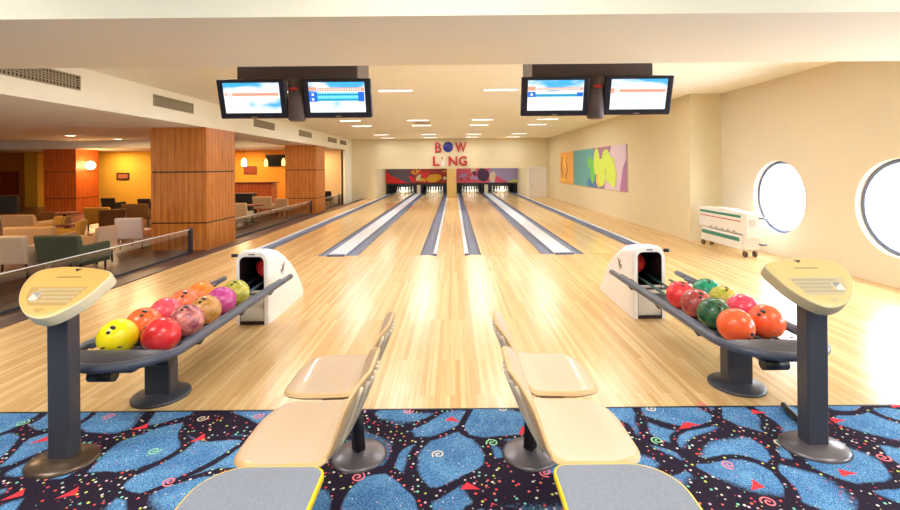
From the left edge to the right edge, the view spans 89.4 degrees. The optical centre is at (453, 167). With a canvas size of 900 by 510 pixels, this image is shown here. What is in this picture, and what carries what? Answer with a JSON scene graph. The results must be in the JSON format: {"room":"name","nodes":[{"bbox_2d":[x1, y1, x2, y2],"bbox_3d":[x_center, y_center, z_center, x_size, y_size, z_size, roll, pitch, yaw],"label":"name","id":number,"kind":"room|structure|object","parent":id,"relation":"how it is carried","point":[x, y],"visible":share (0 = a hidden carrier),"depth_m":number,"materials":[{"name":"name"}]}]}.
{"room":"games hall","nodes":[
{"label":"games hall","id":0,"kind":"room"},
{"bbox_2d":[0,150,342,206],"bbox_3d":[-14.106,0.518,21.600,17.780,2.550,0.200,-1,0,0],"label":"wall","id":1,"kind":"structure","parent":0,"point":[137,164],"depth_m":21.50,"materials":[{"name":"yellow paint"}]},
{"bbox_2d":[0,171,18,194],"bbox_3d":[-21.269,0.736,21.465,1.450,1.100,0.050,-1,0,0],"label":"panel","id":2,"kind":"object","parent":1,"relation":"attached to","point":[9,183],"visible":1,"depth_m":21.44,"materials":[{"name":"brown"}]},
{"bbox_2d":[24,152,43,206],"bbox_3d":[-19.596,0.566,21.300,0.600,2.550,0.400,-1,0,0],"label":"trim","id":3,"kind":"structure","parent":1,"relation":"attached to","point":[33,161],"depth_m":21.10,"materials":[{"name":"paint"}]},
{"bbox_2d":[116,173,128,179],"bbox_3d":[-15.610,0.419,21.483,0.600,0.340,0.033,-1,0,0],"label":"framed picture","id":4,"kind":"object","parent":1,"relation":"attached to","point":[119,176],"visible":1,"depth_m":21.47,"materials":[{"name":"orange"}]},
{"bbox_2d":[244,166,256,174],"bbox_3d":[-9.598,0.131,21.483,0.620,0.400,0.033,-1,0,0],"label":"framed picture","id":5,"kind":"object","parent":1,"relation":"attached to","point":[248,170],"visible":1,"depth_m":21.47,"materials":[{"name":"brown"}]},
{"bbox_2d":[266,155,284,166],"bbox_3d":[-8.360,-0.326,21.473,1.000,0.560,0.044,-1,0,0],"label":"television","id":6,"kind":"object","parent":1,"relation":"attached to","point":[273,160],"visible":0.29,"depth_m":21.45,"materials":[{"name":"black plastic"}]},
{"bbox_2d":[0,203,346,319],"bbox_3d":[-13.759,1.840,12.713,18.450,0.100,19.774,-1,0,0],"label":"floor","id":7,"kind":"structure","parent":0,"point":[130,257],"depth_m":8.89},
{"bbox_2d":[0,196,19,221],"bbox_3d":[-15.414,1.380,15.200,1.750,0.850,0.400,-1,0,0],"label":"lounge chair","id":8,"kind":"object","parent":7,"relation":"on","point":[8,204],"visible":0.95,"depth_m":15.15,"materials":[{"name":"black fabric"}]},
{"bbox_2d":[0,236,52,277],"bbox_3d":[-7.094,1.397,7.317,0.899,0.671,0.675,-1,0,-3],"label":"lounge chair","id":9,"kind":"object","parent":7,"relation":"on","point":[13,249],"visible":0.7,"depth_m":7.04,"materials":[{"name":"beige fabric"}]},
{"bbox_2d":[0,215,52,229],"bbox_3d":[-9.999,1.423,10.722,0.736,0.671,0.675,-1,0,0],"label":"lounge chair","id":10,"kind":"object","parent":7,"relation":"on","point":[6,220],"visible":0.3,"depth_m":10.41,"materials":[{"name":"brown fabric"}]},
{"bbox_2d":[3,226,77,244],"bbox_3d":[-7.645,1.402,8.460,0.829,0.671,0.675,0,0,-6],"label":"lounge chair","id":11,"kind":"object","parent":7,"relation":"on","point":[30,232],"visible":0.24,"depth_m":8.15,"materials":[{"name":"brown fabric"}]},
{"bbox_2d":[25,216,64,228],"bbox_3d":[-8.816,1.412,9.775,0.352,0.671,0.675,-1,0,31],"label":"lounge chair","id":12,"kind":"object","parent":7,"relation":"on","point":[57,219],"visible":0.14,"depth_m":9.92,"materials":[{"name":"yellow fabric"}]},
{"bbox_2d":[37,211,70,228],"bbox_3d":[-10.077,1.423,11.492,0.395,0.671,0.675,0,0,-11],"label":"lounge chair","id":13,"kind":"object","parent":7,"relation":"on","point":[41,216],"visible":0.25,"depth_m":11.19,"materials":[{"name":"brown fabric"}]},
{"bbox_2d":[43,149,98,211],"bbox_3d":[-15.746,0.533,18.781,1.300,2.549,1.162,-1,0,0],"label":"wood column","id":14,"kind":"structure","parent":7,"relation":"on","point":[69,185],"depth_m":18.20,"materials":[{"name":"red wood"}]},
{"bbox_2d":[33,235,109,270],"bbox_3d":[-6.107,1.389,7.317,0.713,0.671,0.675,-1,0,3],"label":"lounge chair","id":15,"kind":"object","parent":7,"relation":"on","point":[48,248],"visible":0.84,"depth_m":7.03,"materials":[{"name":"green fabric"}]},
{"bbox_2d":[56,219,87,234],"bbox_3d":[-7.772,1.403,9.083,0.675,0.671,0.404,-1,0,-25],"label":"lounge chair","id":16,"kind":"object","parent":7,"relation":"on","point":[80,226],"visible":0.19,"depth_m":9.05,"materials":[{"name":"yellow fabric"}]},
{"bbox_2d":[0,228,192,314],"bbox_3d":[-5.287,1.466,6.067,0.070,0.500,6.235,-1,0,0],"label":"glass railing","id":17,"kind":"object","parent":7,"relation":"on","point":[190,230],"visible":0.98,"depth_m":7.63,"materials":[{"name":"white"}]},
{"bbox_2d":[83,207,110,231],"bbox_3d":[-9.781,1.421,12.727,0.658,0.671,0.675,0,0,-6],"label":"lounge chair","id":18,"kind":"object","parent":7,"relation":"on","point":[90,213],"visible":0.37,"depth_m":12.41,"materials":[{"name":"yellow fabric"}]},
{"bbox_2d":[79,225,118,264],"bbox_3d":[-6.494,1.392,8.293,0.675,0.671,0.360,0,0,21],"label":"lounge chair","id":19,"kind":"object","parent":7,"relation":"on","point":[104,233],"visible":0.49,"depth_m":8.15,"materials":[{"name":"beige fabric"}]},
{"bbox_2d":[98,208,126,226],"bbox_3d":[-9.006,1.414,12.035,0.571,0.671,0.675,0,0,-34],"label":"lounge chair","id":20,"kind":"object","parent":7,"relation":"on","point":[106,217],"visible":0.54,"depth_m":11.75,"materials":[{"name":"brown fabric"}]},
{"bbox_2d":[101,198,125,208],"bbox_3d":[-12.552,1.445,16.808,0.473,0.671,0.675,-1,0,0],"label":"lounge chair","id":21,"kind":"object","parent":7,"relation":"on","point":[105,202],"visible":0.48,"depth_m":16.51,"materials":[{"name":"black fabric"}]},
{"bbox_2d":[114,218,150,249],"bbox_3d":[-6.859,1.395,9.839,0.526,0.671,0.675,-1,0,-9],"label":"lounge chair","id":22,"kind":"object","parent":7,"relation":"on","point":[129,228],"visible":0.79,"depth_m":9.55,"materials":[{"name":"white fabric"}]},
{"bbox_2d":[121,204,150,225],"bbox_3d":[-9.495,1.418,13.845,0.776,0.671,0.675,-1,0,0],"label":"lounge chair","id":23,"kind":"object","parent":7,"relation":"on","point":[143,211],"visible":0.61,"depth_m":13.54,"materials":[{"name":"brown fabric"}]},
{"bbox_2d":[150,127,234,250],"bbox_3d":[-5.697,0.445,10.048,1.159,2.549,1.216,-1,0,0],"label":"wood column","id":24,"kind":"structure","parent":7,"relation":"on","point":[193,168],"depth_m":9.44,"materials":[{"name":"brown wood"}]},
{"bbox_2d":[234,203,253,224],"bbox_3d":[-6.361,1.391,13.845,0.388,0.671,0.675,-1,0,0],"label":"lounge chair","id":25,"kind":"object","parent":7,"relation":"on","point":[241,210],"visible":0.84,"depth_m":13.56,"materials":[{"name":"beige fabric"}]},
{"bbox_2d":[235,193,256,213],"bbox_3d":[-7.814,1.343,16.800,0.950,0.790,0.400,-1,0,0],"label":"base cabinet","id":26,"kind":"object","parent":7,"relation":"on","point":[239,197],"visible":0.27,"depth_m":16.60,"materials":[{"name":"black plastic"}]},
{"bbox_2d":[235,182,279,208],"bbox_3d":[-9.690,1.190,19.290,4.400,1.130,0.740,-1,0,0],"label":"bar counter","id":27,"kind":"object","parent":7,"relation":"on","point":[263,189],"depth_m":19.00,"materials":[{"name":"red wood"}]},
{"bbox_2d":[252,197,276,214],"bbox_3d":[-6.952,1.396,16.808,0.691,0.671,0.675,-1,0,0],"label":"lounge chair","id":28,"kind":"object","parent":7,"relation":"on","point":[267,201],"visible":0.83,"depth_m":16.51,"materials":[{"name":"beige fabric"}]},
{"bbox_2d":[235,200,311,238],"bbox_3d":[-5.287,1.466,13.825,0.070,0.500,6.220,-1,0,0],"label":"glass railing","id":29,"kind":"object","parent":7,"relation":"on","point":[310,200],"visible":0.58,"depth_m":13.46,"materials":[{"name":"white"}]},
{"bbox_2d":[274,198,291,217],"bbox_3d":[-5.836,1.386,15.686,0.441,0.671,0.675,-1,0,0],"label":"lounge chair","id":30,"kind":"object","parent":7,"relation":"on","point":[279,203],"visible":0.98,"depth_m":15.40,"materials":[{"name":"brown fabric"}]},
{"bbox_2d":[285,145,324,213],"bbox_3d":[-5.697,0.445,17.553,1.159,2.549,1.150,-1,0,0],"label":"wood column","id":31,"kind":"structure","parent":7,"relation":"on","point":[304,164],"depth_m":16.98,"materials":[{"name":"brown wood"}]},
{"bbox_2d":[0,68,347,149],"bbox_3d":[-5.720,-1.115,13.037,1.180,0.570,18.534,-1,0,0],"label":"beam","id":32,"kind":"structure","parent":0,"point":[102,97],"depth_m":7.36,"materials":[{"name":"beige paint"}]},
{"bbox_2d":[0,68,80,90],"bbox_3d":[-5.123,-1.155,5.315,0.015,0.200,1.860,-1,0,0],"label":"air vent","id":33,"kind":"object","parent":32,"relation":"attached to","point":[44,75],"visible":0.74,"depth_m":5.75,"materials":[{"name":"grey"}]},
{"bbox_2d":[153,94,193,113],"bbox_3d":[-5.123,-1.155,8.360,0.015,0.200,1.190,-1,0,0],"label":"air vent","id":34,"kind":"object","parent":32,"relation":"attached to","point":[159,101],"visible":1,"depth_m":8.29,"materials":[{"name":"brown"}]},
{"bbox_2d":[254,119,274,130],"bbox_3d":[-5.123,-1.155,12.350,0.015,0.200,1.330,-1,0,0],"label":"air vent","id":35,"kind":"object","parent":32,"relation":"attached to","point":[257,123],"visible":0.99,"depth_m":12.32,"materials":[{"name":"brown"}]},
{"bbox_2d":[0,199,363,328],"bbox_3d":[-4.426,1.658,12.565,0.220,0.262,19.478,-1,0,0],"label":"trim","id":36,"kind":"structure","parent":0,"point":[20,317],"depth_m":7.39,"materials":[{"name":"grey"}]},
{"bbox_2d":[0,197,899,411],"bbox_3d":[0.513,1.546,12.665,9.660,0.100,19.678,-1,0,0],"label":"floor","id":37,"kind":"structure","parent":0,"point":[443,349],"depth_m":4.11,"materials":[{"name":"brown wood"}]},
{"bbox_2d":[80,249,302,408],"bbox_3d":[-1.945,1.161,3.945,0.682,0.712,3.006,-1,0,0],"label":"bowling ball return","id":38,"kind":"object","parent":37,"relation":"on","point":[280,287],"visible":0.76,"depth_m":3.03,"materials":[{"name":"white plastic"}]},
{"bbox_2d":[95,319,138,349],"bbox_3d":[-2.066,1.043,2.800,0.216,0.216,0.216,-1,0,0],"label":"ball","id":39,"kind":"object","parent":38,"relation":"on","point":[115,333],"visible":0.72,"depth_m":2.74,"materials":[{"name":"yellow plastic"}]},
{"bbox_2d":[127,307,161,340],"bbox_3d":[-2.061,1.043,3.030,0.216,0.216,0.216,-1,0,0],"label":"ball","id":40,"kind":"object","parent":38,"relation":"on","point":[141,317],"visible":0.48,"depth_m":2.97,"materials":[{"name":"orange plastic"}]},
{"bbox_2d":[140,317,181,349],"bbox_3d":[-1.811,1.041,2.820,0.216,0.216,0.216,-1,0,0],"label":"ball","id":41,"kind":"object","parent":38,"relation":"on","point":[163,332],"visible":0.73,"depth_m":2.75,"materials":[{"name":"red plastic"}]},
{"bbox_2d":[151,297,181,316],"bbox_3d":[-2.061,1.043,3.260,0.216,0.216,0.216,-1,0,0],"label":"ball","id":42,"kind":"object","parent":38,"relation":"on","point":[166,306],"visible":0.34,"depth_m":3.20,"materials":[{"name":"plastic"}]},
{"bbox_2d":[130,306,235,349],"bbox_3d":[-1.945,1.184,3.463,0.400,0.006,1.250,0,0,0],"label":"tray","id":43,"kind":"object","parent":38,"relation":"on","point":[138,343],"depth_m":3.03,"materials":[{"name":"grey plastic"}]},
{"bbox_2d":[171,289,199,304],"bbox_3d":[-2.061,1.043,3.490,0.216,0.216,0.216,-1,0,0],"label":"ball","id":44,"kind":"object","parent":38,"relation":"on","point":[184,296],"visible":0.44,"depth_m":3.44,"materials":[{"name":"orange plastic"}]},
{"bbox_2d":[169,304,204,337],"bbox_3d":[-1.811,1.041,3.090,0.216,0.216,0.216,-1,0,0],"label":"ball","id":45,"kind":"object","parent":38,"relation":"on","point":[190,317],"visible":0.79,"depth_m":3.03,"materials":[{"name":"pink plastic"}]},
{"bbox_2d":[189,281,214,295],"bbox_3d":[-2.061,1.043,3.720,0.216,0.216,0.216,-1,0,0],"label":"ball","id":46,"kind":"object","parent":38,"relation":"on","point":[202,288],"visible":0.44,"depth_m":3.67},
{"bbox_2d":[191,295,221,325],"bbox_3d":[-1.811,1.041,3.320,0.216,0.216,0.216,-1,0,0],"label":"ball","id":47,"kind":"object","parent":38,"relation":"on","point":[211,306],"visible":0.65,"depth_m":3.27,"materials":[{"name":"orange plastic"}]},
{"bbox_2d":[208,287,236,314],"bbox_3d":[-1.811,1.041,3.550,0.216,0.216,0.216,-1,0,0],"label":"ball","id":48,"kind":"object","parent":38,"relation":"on","point":[226,296],"visible":0.59,"depth_m":3.50,"materials":[{"name":"plastic"}]},
{"bbox_2d":[224,279,249,305],"bbox_3d":[-1.811,1.041,3.780,0.216,0.216,0.216,-1,0,0],"label":"ball","id":49,"kind":"object","parent":38,"relation":"on","point":[241,289],"visible":0.62,"depth_m":3.73,"materials":[{"name":"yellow plastic"}]},
{"bbox_2d":[256,259,263,277],"bbox_3d":[-1.916,1.027,4.688,0.216,0.216,0.216,-1,0,0],"label":"ball","id":50,"kind":"object","parent":38,"relation":"on","point":[260,265],"visible":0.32,"depth_m":4.60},
{"bbox_2d":[236,249,302,324],"bbox_3d":[-1.945,1.161,4.917,0.324,0.712,1.062,0,0,0],"label":"hood","id":51,"kind":"object","parent":38,"relation":"attached to","point":[276,266],"depth_m":4.51,"materials":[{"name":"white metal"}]},
{"bbox_2d":[600,244,830,397],"bbox_3d":[1.925,1.127,4.018,0.682,0.712,3.006,-1,0,0],"label":"bowling ball return","id":52,"kind":"object","parent":37,"relation":"on","point":[642,295],"visible":0.75,"depth_m":3.24,"materials":[{"name":"white plastic"}]},
{"bbox_2d":[600,244,664,318],"bbox_3d":[1.925,1.127,4.990,0.324,0.712,1.062,0,0,0],"label":"hood","id":53,"kind":"object","parent":52,"relation":"attached to","point":[625,262],"depth_m":4.58,"materials":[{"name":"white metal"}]},
{"bbox_2d":[638,253,645,272],"bbox_3d":[1.894,0.994,4.761,0.216,0.216,0.216,-1,0,0],"label":"ball","id":54,"kind":"object","parent":52,"relation":"on","point":[641,261],"visible":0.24,"depth_m":4.67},
{"bbox_2d":[666,281,693,308],"bbox_3d":[1.799,1.009,3.600,0.216,0.216,0.216,-1,0,0],"label":"ball","id":55,"kind":"object","parent":52,"relation":"on","point":[674,291],"visible":0.75,"depth_m":3.55,"materials":[{"name":"red plastic"}]},
{"bbox_2d":[680,289,710,318],"bbox_3d":[1.799,1.009,3.370,0.216,0.216,0.216,-1,0,0],"label":"ball","id":56,"kind":"object","parent":52,"relation":"on","point":[690,299],"visible":0.8,"depth_m":3.32,"materials":[{"name":"red plastic"}]},
{"bbox_2d":[692,278,718,293],"bbox_3d":[2.049,1.007,3.680,0.216,0.216,0.216,-1,0,0],"label":"ball","id":57,"kind":"object","parent":52,"relation":"on","point":[704,284],"visible":0.39,"depth_m":3.63,"materials":[{"name":"green plastic"}]},
{"bbox_2d":[654,293,765,339],"bbox_3d":[1.925,1.150,3.536,0.400,0.006,1.250,0,0,0],"label":"tray","id":58,"kind":"object","parent":52,"relation":"on","point":[660,295],"depth_m":3.64,"materials":[{"name":"grey plastic"}]},
{"bbox_2d":[696,298,729,329],"bbox_3d":[1.799,1.009,3.140,0.216,0.216,0.216,-1,0,0],"label":"ball","id":59,"kind":"object","parent":52,"relation":"on","point":[708,310],"visible":0.7,"depth_m":3.08,"materials":[{"name":"green plastic"}]},
{"bbox_2d":[708,286,736,302],"bbox_3d":[2.049,1.007,3.450,0.216,0.216,0.216,-1,0,0],"label":"ball","id":60,"kind":"object","parent":52,"relation":"on","point":[724,293],"visible":0.44,"depth_m":3.40,"materials":[{"name":"yellow plastic"}]},
{"bbox_2d":[716,308,755,339],"bbox_3d":[1.799,1.009,2.900,0.216,0.216,0.216,-1,0,0],"label":"ball","id":61,"kind":"object","parent":52,"relation":"on","point":[731,323],"visible":0.82,"depth_m":2.83,"materials":[{"name":"orange plastic"}]},
{"bbox_2d":[726,294,758,312],"bbox_3d":[2.049,1.007,3.220,0.216,0.216,0.216,-1,0,0],"label":"ball","id":62,"kind":"object","parent":52,"relation":"on","point":[743,302],"visible":0.37,"depth_m":3.17,"materials":[{"name":"plastic"}]},
{"bbox_2d":[748,304,786,338],"bbox_3d":[2.049,1.007,2.980,0.216,0.216,0.216,-1,0,0],"label":"ball","id":63,"kind":"object","parent":52,"relation":"on","point":[769,321],"visible":0.89,"depth_m":2.91,"materials":[{"name":"orange plastic"}]},
{"bbox_2d":[699,206,766,256],"bbox_3d":[4.850,1.085,7.997,0.300,0.744,1.486,-1,0,0],"label":"machine","id":64,"kind":"object","parent":37,"relation":"on","point":[731,227],"visible":1,"depth_m":7.73,"materials":[{"name":"white"}]},
{"bbox_2d":[0,402,899,509],"bbox_3d":[-8.821,1.624,-0.313,28.330,0.105,6.374,-1,0,0],"label":"floor","id":65,"kind":"structure","parent":0,"point":[727,458],"depth_m":2.32,"materials":[{"name":"blue"}]},
{"bbox_2d":[19,267,116,478],"bbox_3d":[-2.001,1.024,2.331,0.423,0.986,0.308,-1,0,0],"label":"console","id":66,"kind":"object","parent":65,"relation":"on","point":[53,298],"visible":1,"depth_m":2.31,"materials":[{"name":"grey metal"}]},
{"bbox_2d":[175,311,394,509],"bbox_3d":[-0.581,1.142,1.811,0.560,0.725,1.520,-1,0,0],"label":"seating","id":67,"kind":"object","parent":65,"relation":"on","point":[278,465],"visible":1,"depth_m":1.75,"materials":[{"name":"beige plastic"}]},
{"bbox_2d":[0,404,899,412],"bbox_3d":[-8.821,1.599,2.820,28.330,0.056,0.012,-1,0,0],"label":"trim","id":68,"kind":"structure","parent":65,"relation":"attached to","point":[860,404],"depth_m":2.82,"materials":[{"name":"black plastic"}]},
{"bbox_2d":[492,310,702,509],"bbox_3d":[0.481,1.133,1.811,0.560,0.725,1.519,-1,0,0],"label":"seating","id":69,"kind":"object","parent":65,"relation":"on","point":[596,458],"visible":1,"depth_m":1.74,"materials":[{"name":"beige plastic"}]},
{"bbox_2d":[781,402,797,422],"bbox_3d":[2.007,1.458,2.691,0.048,0.040,0.229,-1,0,10],"label":"rod","id":70,"kind":"object","parent":65,"relation":"on","point":[787,409],"visible":0.66,"depth_m":2.70,"materials":[{"name":"black plastic"}]},
{"bbox_2d":[760,258,853,463],"bbox_3d":[1.888,0.991,2.391,0.423,0.986,0.308,-1,0,0],"label":"console","id":71,"kind":"object","parent":65,"relation":"on","point":[819,288],"visible":1,"depth_m":2.38,"materials":[{"name":"grey metal"}]},
{"bbox_2d":[351,138,549,201],"bbox_3d":[-0.298,0.168,22.379,10.000,3.170,0.150,-1,0,0],"label":"wall","id":72,"kind":"structure","parent":0,"point":[367,155],"depth_m":22.30,"materials":[{"name":"beige paint"}]},
{"bbox_2d":[341,139,351,203],"bbox_3d":[-5.149,0.170,21.952,0.300,3.090,0.904,-1,0,0],"label":"trim","id":73,"kind":"structure","parent":72,"relation":"attached to","point":[346,168],"depth_m":21.93,"materials":[{"name":"beige paint"}]},
{"bbox_2d":[528,167,545,196],"bbox_3d":[4.101,0.714,22.337,0.870,1.500,0.134,-1,0,0],"label":"door","id":74,"kind":"structure","parent":72,"relation":"in","point":[536,175],"depth_m":22.34,"materials":[{"name":"white"}]},
{"bbox_2d":[375,168,527,198],"bbox_3d":[-0.106,0.451,25.527,7.720,2.300,6.146,-1,0,0],"label":"wall","id":75,"kind":"structure","parent":0,"point":[380,174],"depth_m":24.11,"materials":[{"name":"beige paint"}]},
{"bbox_2d":[447,169,456,197],"bbox_3d":[-0.088,0.776,24.004,0.470,1.450,3.400,-1,0,0],"label":"wall","id":76,"kind":"structure","parent":0,"point":[451,173],"depth_m":22.30,"materials":[{"name":"brown paint"}]},
{"bbox_2d":[84,62,833,138],"bbox_3d":[0.242,-1.472,12.902,10.750,0.100,19.204,-1,0,0],"label":"ceiling","id":77,"kind":"structure","parent":0,"point":[449,97],"depth_m":8.55,"materials":[{"name":"beige paint"}]},
{"bbox_2d":[216,66,372,121],"bbox_3d":[-1.400,-0.910,4.324,1.348,0.995,0.724,-1,0,0],"label":"monitor mount","id":78,"kind":"object","parent":77,"relation":"attached to","point":[293,75],"depth_m":4.02,"materials":[{"name":"grey"}]},
{"bbox_2d":[520,63,673,118],"bbox_3d":[1.260,-0.933,4.324,1.330,0.995,0.724,-1,0,0],"label":"monitor mount","id":79,"kind":"object","parent":77,"relation":"attached to","point":[596,72],"depth_m":4.01,"materials":[{"name":"grey"}]},
{"bbox_2d":[549,94,721,240],"bbox_3d":[5.165,-0.005,15.777,0.930,2.920,13.454,-1,0,0],"label":"wall","id":80,"kind":"structure","parent":0,"point":[674,158],"depth_m":10.28,"materials":[{"name":"beige paint"}]},
{"bbox_2d":[560,144,627,191],"bbox_3d":[4.674,0.009,16.041,0.053,1.300,7.553,-1,0,0],"label":"wall mural","id":81,"kind":"object","parent":80,"relation":"attached to","point":[606,167],"visible":1,"depth_m":14.61,"materials":[{"name":"multicoloured"}]},
{"bbox_2d":[721,61,899,288],"bbox_3d":[5.480,0.022,2.775,0.300,2.980,12.550,-1,0,0],"label":"wall","id":82,"kind":"structure","parent":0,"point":[835,124],"depth_m":6.55,"materials":[{"name":"beige paint"}]},
{"bbox_2d":[758,161,792,233],"bbox_3d":[5.502,0.487,7.500,0.165,1.198,1.198,-1,0,0],"label":"window","id":83,"kind":"structure","parent":82,"relation":"attached to","point":[765,181],"depth_m":7.93,"materials":[{"name":"white"}]},
{"bbox_2d":[861,159,899,255],"bbox_3d":[5.462,0.487,5.450,0.085,1.198,1.198,-1,0,0],"label":"window","id":84,"kind":"structure","parent":82,"relation":"attached to","point":[868,189],"depth_m":5.89,"materials":[{"name":"white"}]},
{"bbox_3d":[-0.096,1.551,25.402,7.520,0.100,6.196,-1,0,0],"label":"floor","id":85,"kind":"structure","parent":0,"visible":0},
{"bbox_2d":[387,183,446,193],"bbox_3d":[-2.072,0.918,27.015,3.440,1.199,2.070,-1,0,0],"label":"pinsetter front","id":86,"kind":"object","parent":85,"relation":"on","point":[419,188],"visible":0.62,"depth_m":26.38,"materials":[{"name":"black plastic"}]},
{"bbox_2d":[386,169,446,183],"bbox_3d":[-2.112,0.333,25.951,3.490,1.130,0.058,-1,0,0],"label":"panel","id":87,"kind":"object","parent":86,"relation":"attached to","point":[392,175],"visible":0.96,"depth_m":25.94,"materials":[{"name":"multicoloured"}]},
{"bbox_2d":[393,185,445,191],"bbox_3d":[-2.072,0.918,28.025,3.440,1.199,0.050,0,0,0],"label":"bowling pins","id":88,"kind":"object","parent":86,"relation":"hanging from","point":[394,187],"depth_m":28.00,"materials":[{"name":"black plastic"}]},
{"bbox_2d":[456,182,516,192],"bbox_3d":[1.903,0.883,27.015,3.450,1.199,2.070,-1,0,0],"label":"pinsetter front","id":89,"kind":"object","parent":85,"relation":"on","point":[512,186],"visible":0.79,"depth_m":27.20,"materials":[{"name":"black plastic"}]},
{"bbox_2d":[458,184,510,191],"bbox_3d":[1.903,0.883,28.025,3.450,1.199,0.050,0,0,0],"label":"bowling pins","id":90,"kind":"object","parent":89,"relation":"hanging from","point":[509,186],"depth_m":28.00,"materials":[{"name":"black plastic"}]},
{"bbox_2d":[456,168,516,182],"bbox_3d":[1.888,0.298,25.953,3.490,1.130,0.055,-1,0,0],"label":"panel","id":91,"kind":"object","parent":89,"relation":"attached to","point":[463,175],"visible":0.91,"depth_m":25.93,"materials":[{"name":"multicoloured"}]},
{"bbox_3d":[-0.056,1.651,18.202,7.280,0.100,20.796,-1,0,0],"label":"floor","id":92,"kind":"structure","parent":0,"visible":0},
{"bbox_2d":[256,194,389,248],"bbox_3d":[-3.662,1.562,16.872,0.066,0.120,18.256,-1,0,0],"label":"divider","id":93,"kind":"object","parent":92,"relation":"on","point":[287,236],"visible":0.16,"depth_m":11.42,"materials":[{"name":"white"}]},
{"bbox_2d":[262,193,393,248],"bbox_3d":[-3.511,1.575,17.552,0.230,0.090,19.496,-1,0,0],"label":"gutter","id":94,"kind":"object","parent":92,"relation":"on","point":[274,245],"visible":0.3,"depth_m":11.72,"materials":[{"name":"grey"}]},
{"bbox_2d":[273,193,413,256],"bbox_3d":[-2.864,1.574,17.542,1.064,0.102,19.516,-1,0,0],"label":"lane","id":95,"kind":"object","parent":92,"relation":"on","point":[316,242],"visible":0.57,"depth_m":10.83,"materials":[{"name":"brown wood"}]},
{"bbox_2d":[318,193,414,255],"bbox_3d":[-2.247,1.564,17.552,0.171,0.090,19.496,-1,0,0],"label":"gutter","id":96,"kind":"object","parent":92,"relation":"on","point":[358,231],"visible":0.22,"depth_m":10.80,"materials":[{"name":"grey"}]},
{"bbox_2d":[327,194,419,256],"bbox_3d":[-2.011,1.548,16.872,0.298,0.120,18.256,-1,0,0],"label":"divider","id":97,"kind":"object","parent":92,"relation":"on","point":[344,249],"visible":0.56,"depth_m":10.31,"materials":[{"name":"white"}]},
{"bbox_2d":[345,193,423,255],"bbox_3d":[-1.748,1.559,17.552,0.223,0.090,19.496,-1,0,0],"label":"gutter","id":98,"kind":"object","parent":92,"relation":"on","point":[362,246],"visible":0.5,"depth_m":10.81,"materials":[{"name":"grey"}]},
{"bbox_2d":[358,193,443,255],"bbox_3d":[-1.105,1.559,17.542,1.063,0.102,19.516,-1,0,0],"label":"lane","id":99,"kind":"object","parent":92,"relation":"on","point":[407,236],"visible":0.75,"depth_m":10.56,"materials":[{"name":"brown wood"}]},
{"bbox_2d":[420,193,446,254],"bbox_3d":[-0.462,1.548,17.552,0.223,0.090,19.496,-1,0,0],"label":"gutter","id":100,"kind":"object","parent":92,"relation":"on","point":[429,246],"visible":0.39,"depth_m":10.87,"materials":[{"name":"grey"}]},
{"bbox_2d":[433,197,447,255],"bbox_3d":[-0.319,1.533,16.872,0.060,0.120,18.256,-1,0,0],"label":"divider","id":101,"kind":"object","parent":92,"relation":"on","point":[443,214],"visible":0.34,"depth_m":10.21,"materials":[{"name":"white"}]},
{"bbox_2d":[457,193,468,255],"bbox_3d":[0.226,1.528,16.872,0.071,0.120,18.256,-1,0,0],"label":"divider","id":102,"kind":"object","parent":92,"relation":"on","point":[466,253],"visible":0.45,"depth_m":10.33,"materials":[{"name":"white"}]},
{"bbox_2d":[458,193,480,254],"bbox_3d":[0.368,1.541,17.552,0.210,0.090,19.496,-1,0,0],"label":"gutter","id":103,"kind":"object","parent":92,"relation":"on","point":[473,249],"visible":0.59,"depth_m":10.84,"materials":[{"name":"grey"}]},
{"bbox_2d":[461,192,540,254],"bbox_3d":[0.992,1.541,17.542,1.036,0.102,19.516,-1,0,0],"label":"lane","id":104,"kind":"object","parent":92,"relation":"on","point":[494,235],"visible":0.75,"depth_m":10.58,"materials":[{"name":"brown wood"}]},
{"bbox_2d":[480,193,553,253],"bbox_3d":[1.624,1.530,17.552,0.229,0.090,19.496,-1,0,0],"label":"gutter","id":105,"kind":"object","parent":92,"relation":"on","point":[535,242],"visible":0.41,"depth_m":10.96,"materials":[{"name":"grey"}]},
{"bbox_2d":[484,193,573,254],"bbox_3d":[1.898,1.514,16.872,0.316,0.120,18.256,-1,0,0],"label":"divider","id":106,"kind":"object","parent":92,"relation":"on","point":[549,242],"visible":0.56,"depth_m":10.38,"materials":[{"name":"white"}]},
{"bbox_2d":[490,193,583,253],"bbox_3d":[2.148,1.525,17.552,0.180,0.090,19.496,-1,0,0],"label":"gutter","id":107,"kind":"object","parent":92,"relation":"on","point":[574,250],"visible":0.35,"depth_m":10.81,"materials":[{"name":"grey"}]},
{"bbox_2d":[491,192,626,253],"bbox_3d":[2.761,1.525,17.542,1.045,0.102,19.516,-1,0,0],"label":"lane","id":108,"kind":"object","parent":92,"relation":"on","point":[586,240],"visible":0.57,"depth_m":10.83,"materials":[{"name":"brown wood"}]},
{"bbox_2d":[512,192,634,244],"bbox_3d":[3.398,1.514,17.552,0.230,0.090,19.496,-1,0,0],"label":"gutter","id":109,"kind":"object","parent":92,"relation":"on","point":[617,238],"visible":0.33,"depth_m":11.90,"materials":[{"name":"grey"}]},
{"bbox_2d":[516,193,640,243],"bbox_3d":[3.548,1.499,16.872,0.066,0.120,18.256,-1,0,0],"label":"divider","id":110,"kind":"object","parent":92,"relation":"on","point":[611,232],"visible":0.14,"depth_m":11.57,"materials":[{"name":"white"}]},
{"bbox_3d":[-8.697,-1.394,-0.100,28.630,0.100,6.800,-1,0,0],"label":"ceiling","id":111,"kind":"structure","parent":0,"visible":0},
{"bbox_2d":[0,0,899,152],"bbox_3d":[-8.845,-1.073,12.572,28.330,0.600,20.055,-1,0,0],"label":"ceiling","id":112,"kind":"structure","parent":111,"relation":"attached to","point":[34,34],"depth_m":2.93,"materials":[{"name":"beige paint"}]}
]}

